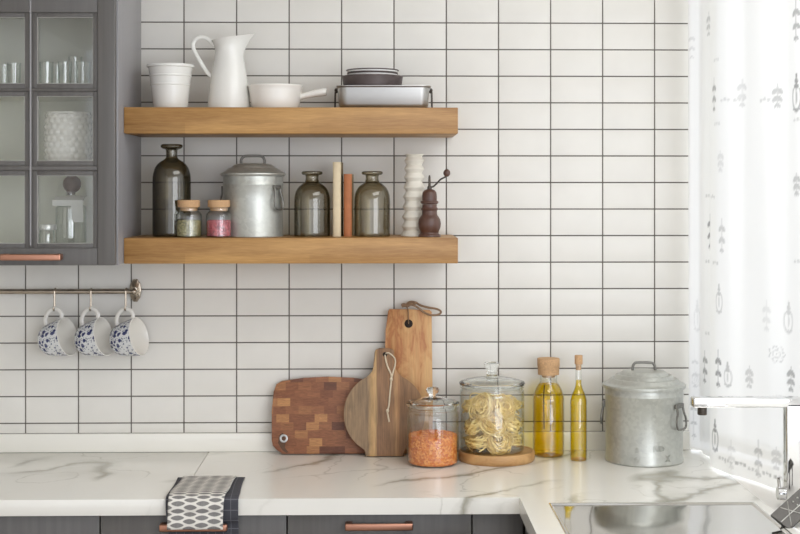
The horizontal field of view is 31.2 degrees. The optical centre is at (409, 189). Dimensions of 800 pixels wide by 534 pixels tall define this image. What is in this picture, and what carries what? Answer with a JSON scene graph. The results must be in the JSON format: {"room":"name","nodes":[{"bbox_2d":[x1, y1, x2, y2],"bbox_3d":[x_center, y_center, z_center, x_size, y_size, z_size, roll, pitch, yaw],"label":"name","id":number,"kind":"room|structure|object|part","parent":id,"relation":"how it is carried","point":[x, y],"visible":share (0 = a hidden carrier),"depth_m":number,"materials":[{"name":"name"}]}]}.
{"room":"kitchen","nodes":[
{"label":"kitchen","id":0,"kind":"room"},
{"bbox_2d":[0,0,688,533],"bbox_3d":[-0.694,0.346,4.145,2.998,2.600,0.120,0,0,-1],"label":"wall","id":1,"kind":"structure","parent":0,"point":[564,195],"depth_m":4.10,"materials":[{"name":"tile"}]},
{"bbox_2d":[0,0,140,264],"bbox_3d":[-0.982,-0.329,3.867,0.440,1.050,0.422,0,0,-1],"label":"upper cabinet","id":2,"kind":"object","parent":1,"relation":"attached to","point":[106,34],"visible":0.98,"depth_m":3.72,"materials":[{"name":"grey paint"}]},
{"bbox_3d":[-0.971,0.172,3.673,0.154,0.016,0.034,0,0,-1],"label":"handle","id":3,"kind":"part","parent":2,"relation":"part of","materials":[{"name":"orange metal"}]},
{"bbox_2d":[0,97,92,101],"bbox_3d":[-0.984,-0.259,3.954,0.398,0.014,0.231,0,0,-1],"label":"shelf","id":4,"kind":"object","parent":2,"relation":"attached to","point":[2,99],"depth_m":3.98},
{"bbox_2d":[39,224,56,242],"bbox_3d":[-0.976,0.134,3.849,0.051,0.083,0.051,0,0,-1],"label":"glass jar","id":5,"kind":"object","parent":2,"relation":"in","point":[41,226],"visible":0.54,"depth_m":3.83,"materials":[{"name":"clear glass"}]},
{"bbox_3d":[-0.976,0.100,3.849,0.051,0.015,0.051,0,0,-1],"label":"lid","id":6,"kind":"part","parent":5,"relation":"part of","materials":[{"name":"silver metal"}]},
{"bbox_2d":[44,111,92,159],"bbox_3d":[-0.926,-0.137,3.880,0.131,0.147,0.131,0,0,-23],"label":"vase","id":7,"kind":"object","parent":2,"relation":"on","point":[68,134],"visible":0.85,"depth_m":3.83,"materials":[{"name":"white ceramic"}]},
{"bbox_2d":[55,176,85,242],"bbox_3d":[-0.926,0.070,3.910,0.083,0.221,0.083,0,0,-1],"label":"decanter","id":8,"kind":"object","parent":2,"relation":"in","point":[71,184],"visible":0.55,"depth_m":3.90,"materials":[{"name":"clear glass"}]},
{"bbox_2d":[52,196,86,221],"bbox_3d":[-0.924,0.051,3.885,0.085,0.072,0.047,0,0,-1],"label":"napkin","id":9,"kind":"object","parent":8,"relation":"on","point":[76,203],"visible":1,"depth_m":3.86,"materials":[{"name":"white fabric"}]},
{"bbox_2d":[0,279,141,301],"bbox_3d":[-1.427,0.286,4.039,1.325,0.065,0.060,0,0,-1],"label":"hanging rail","id":10,"kind":"object","parent":1,"relation":"attached to","point":[135,290],"visible":1,"depth_m":4.03,"materials":[{"name":"silver metal"}]},
{"bbox_2d":[52,288,55,310],"bbox_3d":[-0.999,0.308,4.022,0.006,0.066,0.036,0,0,-1],"label":"hook","id":11,"kind":"object","parent":10,"relation":"hanging from","point":[54,288],"visible":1,"depth_m":4.02,"materials":[{"name":"silver metal"}]},
{"bbox_2d":[37,307,76,355],"bbox_3d":[-0.990,0.397,4.014,0.096,0.138,0.110,0,0,20],"label":"mug","id":12,"kind":"object","parent":11,"relation":"hanging from","point":[56,338],"visible":0.99,"depth_m":4.00,"materials":[{"name":"white ceramic"}]},
{"bbox_3d":[-1.000,0.354,4.014,0.063,0.054,0.008,0,0,16],"label":"handle","id":13,"kind":"part","parent":12,"relation":"part of","materials":[{"name":"white ceramic"}]},
{"bbox_2d":[89,288,92,310],"bbox_3d":[-0.897,0.308,4.024,0.006,0.066,0.036,0,0,-1],"label":"hook","id":14,"kind":"object","parent":10,"relation":"hanging from","point":[90,288],"visible":1,"depth_m":4.02,"materials":[{"name":"silver metal"}]},
{"bbox_2d":[74,307,112,355],"bbox_3d":[-0.889,0.397,4.016,0.096,0.138,0.110,0,0,20],"label":"mug","id":15,"kind":"object","parent":14,"relation":"hanging from","point":[91,338],"visible":1,"depth_m":4.00,"materials":[{"name":"white ceramic"}]},
{"bbox_3d":[-0.899,0.355,4.016,0.063,0.054,0.008,0,0,16],"label":"handle","id":16,"kind":"part","parent":15,"relation":"part of","materials":[{"name":"white ceramic"}]},
{"bbox_2d":[124,288,126,310],"bbox_3d":[-0.800,0.308,4.027,0.006,0.066,0.036,0,0,-1],"label":"hook","id":17,"kind":"object","parent":10,"relation":"hanging from","point":[125,288],"visible":1,"depth_m":4.02,"materials":[{"name":"silver metal"}]},
{"bbox_2d":[109,307,148,355],"bbox_3d":[-0.791,0.397,4.018,0.096,0.138,0.110,0,0,20],"label":"mug","id":18,"kind":"object","parent":17,"relation":"hanging from","point":[130,337],"visible":1,"depth_m":4.01,"materials":[{"name":"white ceramic"}]},
{"bbox_3d":[-0.801,0.355,4.019,0.063,0.054,0.008,0,0,16],"label":"handle","id":19,"kind":"part","parent":18,"relation":"part of","materials":[{"name":"white ceramic"}]},
{"bbox_2d":[124,107,457,137],"bbox_3d":[-0.319,-0.185,3.951,0.888,0.070,0.284,0,0,-1],"label":"wall shelf","id":20,"kind":"object","parent":1,"relation":"attached to","point":[315,122],"visible":1,"depth_m":3.81,"materials":[{"name":"brown wood"}]},
{"bbox_2d":[147,63,193,106],"bbox_3d":[-0.659,-0.282,3.936,0.130,0.124,0.130,0,0,-1],"label":"plant pot","id":21,"kind":"object","parent":20,"relation":"on","point":[170,84],"visible":0.9,"depth_m":3.89,"materials":[{"name":"white ceramic"}]},
{"bbox_2d":[191,33,255,106],"bbox_3d":[-0.511,-0.327,3.952,0.138,0.213,0.129,0,0,40],"label":"pitcher","id":22,"kind":"object","parent":20,"relation":"on","point":[228,87],"visible":0.94,"depth_m":3.91,"materials":[{"name":"white ceramic"}]},
{"bbox_3d":[-0.570,-0.367,3.948,0.069,0.121,0.007,0,0,-1],"label":"handle","id":23,"kind":"part","parent":22,"relation":"part of","materials":[{"name":"white ceramic"}]},
{"bbox_2d":[248,83,326,106],"bbox_3d":[-0.338,-0.255,3.943,0.216,0.069,0.151,0,0,-1],"label":"saucepan","id":24,"kind":"object","parent":20,"relation":"on","point":[261,94],"visible":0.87,"depth_m":3.88,"materials":[{"name":"white ceramic"}]},
{"bbox_3d":[-0.267,-0.265,3.945,0.073,0.035,0.028,0,0,-1],"label":"handle","id":25,"kind":"part","parent":24,"relation":"part of","materials":[{"name":"white ceramic"}]},
{"bbox_2d":[334,85,432,107],"bbox_3d":[-0.073,-0.251,3.949,0.272,0.062,0.194,0,0,-1],"label":"tin","id":26,"kind":"object","parent":20,"relation":"on","point":[348,95],"visible":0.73,"depth_m":3.86,"materials":[{"name":"metal"}]},
{"bbox_3d":[-0.204,-0.251,3.946,0.009,0.057,0.078,0,0,-1],"label":"wire handle","id":27,"kind":"part","parent":26,"relation":"part of","materials":[{"name":"metal"}]},
{"bbox_2d":[342,74,402,84],"bbox_3d":[-0.103,-0.298,3.949,0.169,0.032,0.169,0,0,-1],"label":"bowl","id":28,"kind":"object","parent":26,"relation":"on","point":[353,79],"visible":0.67,"depth_m":3.88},
{"bbox_2d":[347,71,397,74],"bbox_3d":[-0.103,-0.318,3.949,0.141,0.010,0.141,0,0,-1],"label":"bowl","id":29,"kind":"object","parent":28,"relation":"in","point":[353,72],"visible":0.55,"depth_m":3.89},
{"bbox_2d":[346,68,398,72],"bbox_3d":[-0.103,-0.328,3.949,0.146,0.007,0.146,0,0,-1],"label":"plate","id":30,"kind":"object","parent":29,"relation":"on","point":[353,69],"visible":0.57,"depth_m":3.89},
{"bbox_3d":[0.058,-0.251,3.952,0.009,0.057,0.078,0,0,-1],"label":"wire handle","id":31,"kind":"part","parent":26,"relation":"part of","materials":[{"name":"metal"}]},
{"bbox_2d":[124,235,457,263],"bbox_3d":[-0.319,0.162,3.951,0.888,0.068,0.284,0,0,-1],"label":"wall shelf","id":32,"kind":"object","parent":1,"relation":"attached to","point":[140,249],"visible":0.99,"depth_m":3.81,"materials":[{"name":"brown wood"}]},
{"bbox_2d":[152,144,190,236],"bbox_3d":[-0.655,0.001,3.936,0.105,0.254,0.105,0,0,-1],"label":"bottle","id":33,"kind":"object","parent":32,"relation":"on","point":[166,149],"visible":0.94,"depth_m":3.92,"materials":[{"name":"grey glass"}]},
{"bbox_2d":[175,200,200,237],"bbox_3d":[-0.599,0.077,3.878,0.072,0.101,0.072,0,0,-1],"label":"spice jar","id":34,"kind":"object","parent":32,"relation":"on","point":[184,205],"visible":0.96,"depth_m":3.85,"materials":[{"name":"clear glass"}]},
{"bbox_2d":[177,220,200,236],"bbox_3d":[-0.599,0.103,3.878,0.065,0.045,0.065,0,0,-1],"label":"dried herbs","id":35,"kind":"object","parent":34,"relation":"in","point":[185,228],"visible":1,"depth_m":3.85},
{"bbox_2d":[206,200,231,237],"bbox_3d":[-0.518,0.077,3.879,0.072,0.101,0.072,0,0,-1],"label":"spice jar","id":36,"kind":"object","parent":32,"relation":"on","point":[215,205],"visible":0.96,"depth_m":3.86,"materials":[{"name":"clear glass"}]},
{"bbox_2d":[207,220,230,236],"bbox_3d":[-0.518,0.103,3.879,0.065,0.045,0.065,0,0,-1],"label":"pink spice","id":37,"kind":"object","parent":36,"relation":"in","point":[215,228],"visible":1,"depth_m":3.85,"materials":[{"name":"pink food"}]},
{"bbox_3d":[-0.518,0.087,3.879,0.072,0.082,0.072,0,0,-1],"label":"glass","id":38,"kind":"part","parent":36,"relation":"part of","materials":[{"name":"glass"}]},
{"bbox_2d":[220,155,285,236],"bbox_3d":[-0.435,0.015,3.951,0.185,0.226,0.180,0,0,-1],"label":"canister","id":39,"kind":"object","parent":32,"relation":"on","point":[254,191],"visible":0.94,"depth_m":3.88,"materials":[{"name":"metal"}]},
{"bbox_3d":[-0.433,-0.056,3.951,0.180,0.037,0.180,0,0,-1],"label":"lid","id":40,"kind":"part","parent":39,"relation":"part of","materials":[{"name":"metal"}]},
{"bbox_3d":[-0.434,-0.083,3.951,0.078,0.030,0.011,0,0,-1],"label":"handle","id":41,"kind":"part","parent":39,"relation":"part of","materials":[{"name":"metal"}]},
{"bbox_3d":[-0.360,0.021,3.902,0.015,0.068,0.040,0,0,34],"label":"handle","id":42,"kind":"part","parent":39,"relation":"part of","materials":[{"name":"metal"}]},
{"bbox_2d":[294,171,329,236],"bbox_3d":[-0.270,0.038,3.945,0.099,0.180,0.099,0,0,-1],"label":"bottle","id":43,"kind":"object","parent":32,"relation":"on","point":[302,171],"visible":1,"depth_m":3.94,"materials":[{"name":"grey glass"}]},
{"bbox_2d":[333,162,342,236],"bbox_3d":[-0.200,0.025,3.971,0.023,0.205,0.092,0,0,1],"label":"book","id":44,"kind":"object","parent":32,"relation":"on","point":[337,166],"visible":1,"depth_m":3.93,"materials":[{"name":"beige paper"}]},
{"bbox_2d":[344,174,353,236],"bbox_3d":[-0.170,0.042,3.970,0.022,0.172,0.094,0,0,1],"label":"book","id":45,"kind":"object","parent":32,"relation":"on","point":[348,178],"visible":0.99,"depth_m":3.92,"materials":[{"name":"orange paper"}]},
{"bbox_2d":[354,171,389,236],"bbox_3d":[-0.104,0.038,3.949,0.100,0.180,0.100,0,0,-1],"label":"bottle","id":46,"kind":"object","parent":32,"relation":"on","point":[363,171],"visible":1,"depth_m":3.94,"materials":[{"name":"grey glass"}]},
{"bbox_2d":[401,154,424,236],"bbox_3d":[0.012,0.014,3.961,0.074,0.227,0.074,0,0,-1],"label":"vase","id":47,"kind":"object","parent":32,"relation":"on","point":[414,187],"visible":0.88,"depth_m":3.94,"materials":[{"name":"white ceramic"}]},
{"bbox_2d":[418,169,449,236],"bbox_3d":[0.063,0.035,3.908,0.084,0.185,0.063,0,0,25],"label":"pepper mill","id":48,"kind":"object","parent":32,"relation":"on","point":[429,223],"visible":1,"depth_m":3.89,"materials":[{"name":"brown wood"}]},
{"bbox_3d":[0.101,-0.046,3.913,0.020,0.021,0.020,0,0,-1],"label":"knob","id":49,"kind":"part","parent":48,"relation":"part of","materials":[{"name":"brown wood"}]},
{"bbox_2d":[0,431,690,452],"bbox_3d":[-0.642,0.720,4.083,2.898,0.052,0.016,0,0,-1],"label":"backsplash ledge","id":50,"kind":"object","parent":1,"relation":"attached to","point":[541,440],"depth_m":4.08,"materials":[{"name":"white stone"}]},
{"bbox_3d":[0.130,-0.979,0.903,4.500,0.050,6.600,0,0,-1],"label":"ceiling","id":51,"kind":"structure","parent":0,"visible":0},
{"bbox_2d":[688,0,799,488],"bbox_3d":[0.937,-0.106,3.497,0.094,1.693,1.251,0,0,-15],"label":"curtain","id":52,"kind":"object","parent":51,"relation":"hanging from","point":[744,55],"visible":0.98,"depth_m":3.68,"materials":[{"name":"white fabric"}]},
{"bbox_3d":[0.130,1.671,0.903,4.500,0.050,6.600,0,0,-1],"label":"floor","id":53,"kind":"structure","parent":0,"visible":0},
{"bbox_2d":[0,516,100,533],"bbox_3d":[-1.420,1.216,3.752,1.321,0.860,0.595,0,0,-1],"label":"base cabinet","id":54,"kind":"object","parent":53,"relation":"on","point":[8,524],"visible":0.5,"depth_m":3.47,"materials":[{"name":"grey paint"}]},
{"bbox_2d":[0,452,207,515],"bbox_3d":[-1.325,0.766,3.748,1.518,0.040,0.623,0,0,-1],"label":"countertop","id":55,"kind":"structure","parent":54,"relation":"on","point":[101,483],"depth_m":3.66,"materials":[{"name":"white stone"}]},
{"bbox_2d":[101,515,287,533],"bbox_3d":[-0.531,1.216,3.755,0.449,0.860,0.629,0,0,-1],"label":"base cabinet","id":56,"kind":"object","parent":53,"relation":"on","point":[248,524],"visible":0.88,"depth_m":3.47,"materials":[{"name":"grey paint"}]},
{"bbox_3d":[-0.522,0.814,3.457,0.163,0.017,0.034,0,0,-1],"label":"handle","id":57,"kind":"part","parent":56,"relation":"part of","materials":[{"name":"orange metal"}]},
{"bbox_2d":[288,514,470,533],"bbox_3d":[-0.080,1.216,3.765,0.447,0.860,0.629,0,0,-1],"label":"base cabinet","id":58,"kind":"object","parent":53,"relation":"on","point":[417,523],"visible":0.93,"depth_m":3.48,"materials":[{"name":"grey paint"}]},
{"bbox_3d":[-0.075,0.814,3.467,0.164,0.017,0.034,0,0,-1],"label":"handle","id":59,"kind":"part","parent":58,"relation":"part of","materials":[{"name":"orange metal"}]},
{"bbox_2d":[471,514,522,533],"bbox_3d":[0.208,1.216,3.788,0.123,0.860,0.595,0,0,-1],"label":"base cabinet","id":60,"kind":"object","parent":53,"relation":"on","point":[480,523],"visible":0.28,"depth_m":3.49,"materials":[{"name":"grey paint"}]},
{"bbox_3d":[0.578,1.217,2.714,0.563,0.858,1.560,0,0,-1],"label":"base cabinet","id":61,"kind":"object","parent":53,"relation":"on","visible":0},
{"bbox_2d":[194,450,799,533],"bbox_3d":[0.153,0.766,2.998,1.400,0.040,2.188,0,0,-1],"label":"countertop","id":62,"kind":"structure","parent":61,"relation":"on","point":[274,483],"depth_m":3.60,"materials":[{"name":"white stone"}]},
{"bbox_2d":[165,477,244,533],"bbox_3d":[-0.506,0.828,3.571,0.182,0.176,0.260,0,0,-1],"label":"tea towel","id":63,"kind":"object","parent":62,"relation":"on","point":[230,506],"visible":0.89,"depth_m":3.46,"materials":[{"name":"fabric"}]},
{"bbox_2d":[167,476,235,529],"bbox_3d":[-0.515,0.774,3.558,0.141,0.080,0.268,0,0,-1],"label":"tea towel","id":64,"kind":"object","parent":63,"relation":"on","point":[196,502],"visible":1,"depth_m":3.44,"materials":[{"name":"white fabric"}]},
{"bbox_2d":[272,377,364,453],"bbox_3d":[-0.232,0.637,4.055,0.318,0.216,0.050,0,0,-1],"label":"chopping board","id":65,"kind":"object","parent":62,"relation":"on","point":[308,413],"visible":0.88,"depth_m":4.04,"materials":[{"name":"brown wood"}]},
{"bbox_2d":[344,348,424,455],"bbox_3d":[-0.072,0.596,4.020,0.228,0.300,0.050,0,0,-1],"label":"chopping board","id":66,"kind":"object","parent":62,"relation":"on","point":[377,417],"visible":0.9,"depth_m":4.01,"materials":[{"name":"brown wood"}]},
{"bbox_3d":[-0.056,0.553,4.016,0.034,0.194,0.014,0,-7,-1],"label":"cord","id":67,"kind":"part","parent":66,"relation":"part of","materials":[{"name":"white fabric"}]},
{"bbox_2d":[385,301,441,453],"bbox_3d":[0.009,0.530,4.061,0.163,0.431,0.038,0,0,-1],"label":"chopping board","id":68,"kind":"object","parent":62,"relation":"on","point":[408,333],"visible":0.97,"depth_m":4.06,"materials":[{"name":"brown wood"}]},
{"bbox_2d":[406,386,459,463],"bbox_3d":[0.062,0.641,3.897,0.146,0.211,0.146,0,0,-1],"label":"glass jar","id":69,"kind":"object","parent":62,"relation":"on","point":[431,403],"visible":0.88,"depth_m":3.86,"materials":[{"name":"clear glass"}]},
{"bbox_2d":[408,429,456,466],"bbox_3d":[0.062,0.698,3.897,0.134,0.087,0.134,0,0,8],"label":"lentils","id":70,"kind":"object","parent":69,"relation":"in","point":[428,447],"visible":1,"depth_m":3.84,"materials":[{"name":"orange food"}]},
{"bbox_3d":[0.062,0.549,3.897,0.036,0.028,0.036,0,0,-1],"label":"knob","id":71,"kind":"part","parent":69,"relation":"part of","materials":[{"name":"clear glass"}]},
{"bbox_3d":[0.062,0.578,3.897,0.146,0.034,0.146,0,0,-1],"label":"lid","id":72,"kind":"part","parent":69,"relation":"part of","materials":[{"name":"clear glass"}]},
{"bbox_2d":[459,443,534,466],"bbox_3d":[0.239,0.732,3.958,0.212,0.028,0.212,0,0,-1],"label":"round board","id":73,"kind":"object","parent":62,"relation":"on","point":[514,457],"visible":0.8,"depth_m":3.88,"materials":[{"name":"brown wood"}]},
{"bbox_2d":[459,361,524,451],"bbox_3d":[0.227,0.598,3.958,0.183,0.245,0.183,0,0,-1],"label":"glass jar","id":74,"kind":"object","parent":73,"relation":"on","point":[491,382],"visible":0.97,"depth_m":3.91,"materials":[{"name":"clear glass"}]},
{"bbox_2d":[461,396,484,412],"bbox_3d":[0.179,0.592,3.974,0.078,0.055,0.073,0,0,-37],"label":"nest","id":75,"kind":"object","parent":74,"relation":"in","point":[465,407],"visible":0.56,"depth_m":3.96,"materials":[{"name":"beige food"}]},
{"bbox_2d":[464,414,484,434],"bbox_3d":[0.183,0.645,3.942,0.073,0.062,0.076,0,0,14],"label":"nest","id":76,"kind":"object","parent":74,"relation":"in","point":[474,427],"visible":0.8,"depth_m":3.92,"materials":[{"name":"beige food"}]},
{"bbox_2d":[465,430,493,451],"bbox_3d":[0.186,0.687,3.928,0.079,0.056,0.078,0,0,39],"label":"nest","id":77,"kind":"object","parent":74,"relation":"in","point":[478,440],"visible":0.98,"depth_m":3.91,"materials":[{"name":"beige food"}]},
{"bbox_2d":[469,392,494,419],"bbox_3d":[0.196,0.590,3.917,0.073,0.077,0.062,0,0,30],"label":"nest","id":78,"kind":"object","parent":74,"relation":"in","point":[481,405],"visible":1,"depth_m":3.91,"materials":[{"name":"beige food"}]},
{"bbox_3d":[0.227,0.532,3.958,0.183,0.029,0.183,0,0,-1],"label":"lid","id":79,"kind":"part","parent":74,"relation":"part of","materials":[{"name":"clear glass"}]},
{"bbox_3d":[0.227,0.498,3.958,0.044,0.044,0.044,0,0,-1],"label":"knob","id":80,"kind":"part","parent":74,"relation":"part of","materials":[{"name":"clear glass"}]},
{"bbox_2d":[487,392,497,405],"bbox_3d":[0.228,0.591,4.005,0.074,0.052,0.081,0,0,-8],"label":"nest","id":81,"kind":"object","parent":74,"relation":"in","point":[494,395],"visible":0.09,"depth_m":3.98,"materials":[{"name":"beige food"}]},
{"bbox_2d":[479,410,506,438],"bbox_3d":[0.228,0.641,3.909,0.077,0.080,0.067,0,0,6],"label":"nest","id":82,"kind":"object","parent":74,"relation":"in","point":[492,427],"visible":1,"depth_m":3.90,"materials":[{"name":"beige food"}]},
{"bbox_2d":[485,428,513,454],"bbox_3d":[0.245,0.692,3.911,0.076,0.077,0.058,0,0,-23],"label":"nest","id":83,"kind":"object","parent":74,"relation":"in","point":[504,445],"visible":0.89,"depth_m":3.90,"materials":[{"name":"beige food"}]},
{"bbox_2d":[493,393,516,421],"bbox_3d":[0.260,0.597,3.916,0.077,0.077,0.055,0,0,-45],"label":"nest","id":84,"kind":"object","parent":74,"relation":"in","point":[502,403],"visible":1,"depth_m":3.91,"materials":[{"name":"beige food"}]},
{"bbox_2d":[499,430,523,445],"bbox_3d":[0.278,0.682,3.957,0.074,0.049,0.080,0,0,32],"label":"nest","id":85,"kind":"object","parent":74,"relation":"in","point":[517,437],"visible":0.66,"depth_m":3.94,"materials":[{"name":"beige food"}]},
{"bbox_2d":[504,416,521,433],"bbox_3d":[0.274,0.640,3.945,0.075,0.058,0.076,0,0,32],"label":"nest","id":86,"kind":"object","parent":74,"relation":"in","point":[513,425],"visible":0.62,"depth_m":3.92,"materials":[{"name":"beige food"}]},
{"bbox_2d":[507,395,523,414],"bbox_3d":[0.275,0.597,3.974,0.073,0.052,0.077,0,0,34],"label":"nest","id":87,"kind":"object","parent":74,"relation":"in","point":[518,403],"visible":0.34,"depth_m":3.97,"materials":[{"name":"beige food"}]},
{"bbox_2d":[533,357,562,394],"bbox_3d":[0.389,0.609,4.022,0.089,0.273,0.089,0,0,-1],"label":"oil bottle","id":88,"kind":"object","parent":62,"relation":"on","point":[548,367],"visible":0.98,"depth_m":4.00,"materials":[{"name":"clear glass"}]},
{"bbox_2d":[543,385,544,428],"bbox_3d":[0.376,0.608,4.010,0.004,0.123,0.010,0,0,21],"label":"stalk","id":89,"kind":"object","parent":88,"relation":"in","point":[544,385],"visible":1,"depth_m":4.01,"materials":[{"name":"plant"}]},
{"bbox_2d":[574,355,586,453],"bbox_3d":[0.466,0.602,3.951,0.047,0.291,0.047,0,0,-1],"label":"oil bottle","id":90,"kind":"object","parent":62,"relation":"on","point":[578,358],"visible":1,"depth_m":3.94,"materials":[{"name":"clear glass"}]},
{"bbox_2d":[600,361,686,466],"bbox_3d":[0.644,0.609,3.952,0.235,0.274,0.230,0,0,-1],"label":"canister","id":91,"kind":"object","parent":62,"relation":"on","point":[644,407],"visible":1,"depth_m":3.87,"materials":[{"name":"metal"}]},
{"bbox_3d":[0.538,0.616,3.977,0.017,0.066,0.045,0,0,13],"label":"handle","id":92,"kind":"part","parent":91,"relation":"part of","materials":[{"name":"metal"}]},
{"bbox_3d":[0.646,0.520,3.952,0.230,0.047,0.230,0,0,-1],"label":"lid","id":93,"kind":"part","parent":91,"relation":"part of","materials":[{"name":"metal"}]},
{"bbox_3d":[0.646,0.490,3.952,0.075,0.036,0.011,0,0,-1],"label":"handle","id":94,"kind":"part","parent":91,"relation":"part of","materials":[{"name":"metal"}]},
{"bbox_3d":[0.734,0.616,3.882,0.015,0.071,0.059,0,0,39],"label":"handle","id":95,"kind":"part","parent":91,"relation":"part of","materials":[{"name":"metal"}]},
{"bbox_2d":[549,502,791,533],"bbox_3d":[0.588,0.748,2.884,0.492,0.007,1.060,0,0,-1],"label":"sink","id":96,"kind":"object","parent":62,"relation":"in","point":[606,517],"visible":1,"depth_m":3.27,"materials":[{"name":"silver metal"}]},
{"bbox_2d":[691,396,799,504],"bbox_3d":[0.794,0.617,3.363,0.264,0.260,0.052,0,0,-1],"label":"tap","id":97,"kind":"object","parent":62,"relation":"on","point":[790,404],"visible":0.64,"depth_m":3.35,"materials":[{"name":"silver metal"}]},
{"bbox_3d":[0.791,0.498,3.362,0.257,0.022,0.038,0,0,-1],"label":"spout","id":98,"kind":"part","parent":97,"relation":"part of","materials":[{"name":"silver metal"}]},
{"bbox_3d":[0.872,0.700,3.364,0.023,0.056,0.030,0,0,-1],"label":"lever","id":99,"kind":"part","parent":97,"relation":"part of","materials":[{"name":"silver metal"}]},
{"bbox_2d":[771,489,799,527],"bbox_3d":[0.871,0.701,3.192,0.128,0.102,0.050,0,0,-21],"label":"tea towel","id":100,"kind":"object","parent":62,"relation":"on","point":[787,514],"visible":1,"depth_m":3.18,"materials":[{"name":"grey fabric"}]},
{"bbox_3d":[1.494,0.346,2.734,1.313,2.600,3.131,0,0,-1],"label":"wall","id":101,"kind":"structure","parent":0,"visible":0},
{"bbox_2d":[691,448,799,531],"bbox_3d":[1.288,0.766,3.034,0.912,0.039,2.408,0,0,-1],"label":"trim","id":102,"kind":"structure","parent":101,"relation":"attached to","point":[766,494],"depth_m":3.54,"materials":[{"name":"white paint"}]}
]}

